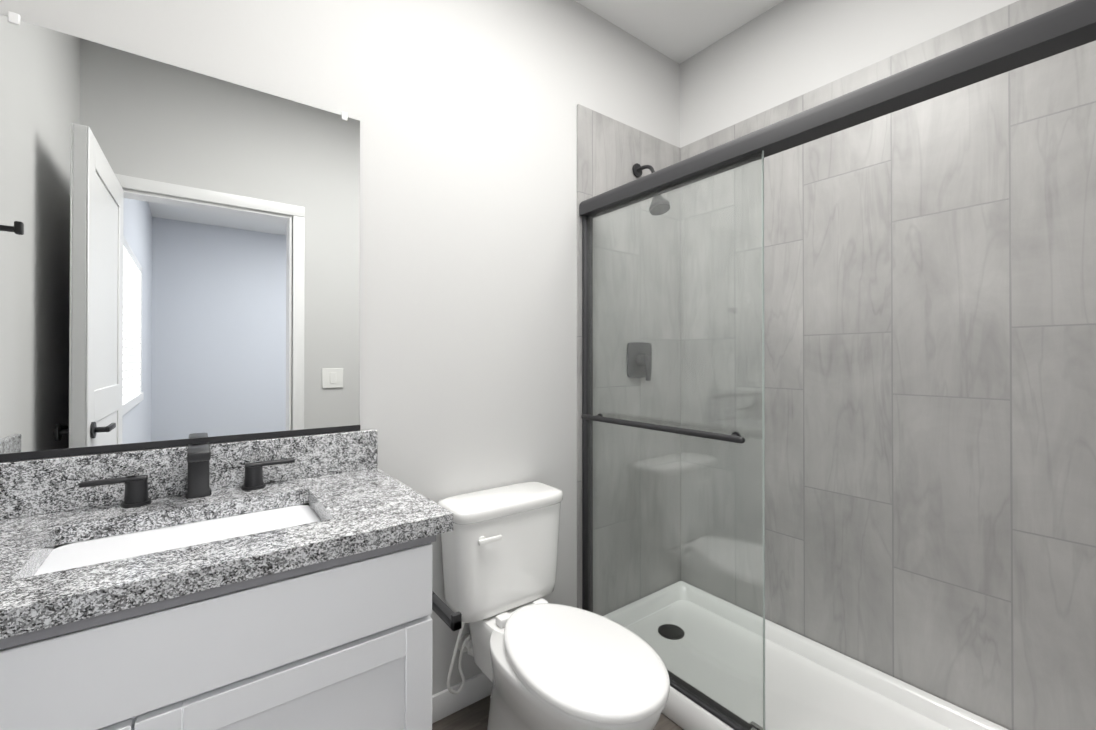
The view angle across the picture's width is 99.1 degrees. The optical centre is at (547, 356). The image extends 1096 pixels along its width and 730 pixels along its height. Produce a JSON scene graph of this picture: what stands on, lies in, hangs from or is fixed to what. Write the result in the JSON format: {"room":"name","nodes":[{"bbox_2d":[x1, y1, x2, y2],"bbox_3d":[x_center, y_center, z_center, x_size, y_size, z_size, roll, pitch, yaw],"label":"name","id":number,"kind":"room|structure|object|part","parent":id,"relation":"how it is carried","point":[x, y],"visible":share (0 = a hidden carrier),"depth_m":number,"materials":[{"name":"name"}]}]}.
{"room":"bathroom","nodes":[
{"label":"bathroom","id":0,"kind":"room"},
{"bbox_2d":[0,0,679,694],"bbox_3d":[-0.317,-0.138,1.707,2.611,2.740,0.100,0,0,-37],"label":"wall","id":1,"kind":"structure","parent":0,"point":[464,112],"depth_m":1.64,"materials":[{"name":"grey paint"}]},
{"bbox_2d":[0,11,359,461],"bbox_3d":[-0.895,-0.258,1.199,0.796,0.964,0.010,0,0,-37],"label":"mirror","id":2,"kind":"object","parent":1,"relation":"attached to","point":[179,256],"visible":0.98,"depth_m":1.16,"materials":[{"name":"silver mirror"}]},
{"bbox_2d":[432,672,491,723],"bbox_3d":[-0.218,1.188,1.704,0.854,0.088,0.013,0,0,-37],"label":"baseboard","id":3,"kind":"structure","parent":1,"relation":"attached to","point":[446,702],"depth_m":1.62,"materials":[{"name":"white"}]},
{"bbox_2d":[577,104,680,615],"bbox_3d":[0.402,0.085,2.178,0.695,2.300,0.012,0,0,-37],"label":"shower wall tile","id":4,"kind":"structure","parent":1,"relation":"attached to","point":[611,152],"depth_m":2.15,"materials":[{"name":"grey tile"}]},
{"bbox_2d":[432,695,683,729],"bbox_3d":[0.185,1.279,1.034,2.611,0.100,1.766,0,0,-37],"label":"floor","id":5,"kind":"structure","parent":0,"point":[473,716],"depth_m":1.58,"materials":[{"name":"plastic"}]},
{"bbox_2d":[0,429,461,729],"bbox_3d":[-0.708,0.722,0.976,0.905,1.013,0.580,0,0,-37],"label":"bathroom vanity","id":6,"kind":"object","parent":5,"relation":"on","point":[283,583],"visible":1,"depth_m":0.88,"materials":[{"name":"white"}]},
{"bbox_2d":[0,429,452,638],"bbox_3d":[-0.726,0.303,0.982,0.881,0.157,0.553,0,0,-37],"label":"countertop","id":7,"kind":"structure","parent":6,"relation":"on","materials":[{"name":"stone"}]},
{"bbox_2d":[79,443,294,507],"bbox_3d":[-0.836,0.280,1.119,0.422,0.128,0.152,0,0,-37],"label":"faucet","id":8,"kind":"object","parent":7,"relation":"on","point":[197,475],"depth_m":1.14,"materials":[{"name":"black metal"}]},
{"bbox_2d":[438,482,669,729],"bbox_3d":[0.013,0.854,1.395,0.428,0.754,0.779,0,0,-37],"label":"toilet","id":9,"kind":"object","parent":5,"relation":"on","point":[542,664],"visible":0.94,"depth_m":1.43,"materials":[{"name":"white ceramic"}]},
{"bbox_3d":[-0.184,0.576,1.473,0.083,0.026,0.021,0,0,-37],"label":"lever","id":10,"kind":"part","parent":9,"relation":"part of","materials":[{"name":"white plastic"}]},
{"bbox_3d":[-0.157,0.499,1.623,0.428,0.042,0.203,0,0,-37],"label":"tank lid","id":11,"kind":"part","parent":9,"relation":"part of","materials":[{"name":"white ceramic"}]},
{"bbox_3d":[-0.158,0.683,1.622,0.416,0.327,0.188,0,0,-37],"label":"tank","id":12,"kind":"part","parent":9,"relation":"part of","materials":[{"name":"white ceramic"}]},
{"bbox_3d":[0.040,1.039,1.358,0.360,0.384,0.668,0,0,-37],"label":"bowl","id":13,"kind":"part","parent":9,"relation":"part of","materials":[{"name":"white ceramic"}]},
{"bbox_3d":[0.082,0.839,1.304,0.360,0.014,0.543,0,0,-37],"label":"seat","id":14,"kind":"part","parent":9,"relation":"part of","materials":[{"name":"white plastic"}]},
{"bbox_3d":[0.082,0.820,1.304,0.366,0.023,0.551,0,0,-37],"label":"seat lid","id":15,"kind":"part","parent":9,"relation":"part of","materials":[{"name":"white plastic"}]},
{"bbox_2d":[579,0,1095,729],"bbox_3d":[0.829,0.163,1.570,0.716,2.133,1.468,0,0,-37],"label":"shower","id":16,"kind":"object","parent":5,"relation":"on","point":[731,666],"visible":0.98,"depth_m":1.59,"materials":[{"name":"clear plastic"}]},
{"bbox_3d":[0.389,0.258,1.662,0.006,1.707,0.778,0,0,-37],"label":"glass","id":17,"kind":"part","parent":16,"relation":"part of","materials":[{"name":"clear glass"}]},
{"bbox_3d":[0.402,0.258,1.681,0.006,1.707,0.764,0,0,-37],"label":"glass","id":18,"kind":"part","parent":16,"relation":"part of","materials":[{"name":"clear glass"}]},
{"bbox_3d":[0.420,0.242,1.658,0.014,1.744,0.702,0,0,-37],"label":"glass frame","id":19,"kind":"part","parent":16,"relation":"part of","materials":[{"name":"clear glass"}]},
{"bbox_2d":[575,0,783,63],"bbox_3d":[0.185,-1.561,1.049,2.611,0.100,1.766,0,0,-37],"label":"ceiling","id":20,"kind":"structure","parent":0,"point":[679,31],"depth_m":2.08,"materials":[{"name":"white paint"}]},
{"bbox_2d":[679,0,1018,147],"bbox_3d":[1.187,-0.137,1.798,0.100,2.740,1.766,0,0,-37],"label":"wall","id":21,"kind":"structure","parent":0,"point":[784,51],"depth_m":1.94,"materials":[{"name":"grey paint"}]},
{"bbox_2d":[680,0,1095,729],"bbox_3d":[1.121,0.083,1.791,0.012,2.300,1.472,0,0,-37],"label":"shower wall tile","id":22,"kind":"structure","parent":21,"relation":"attached to","point":[930,374],"depth_m":1.58,"materials":[{"name":"grey tile"}]}
]}

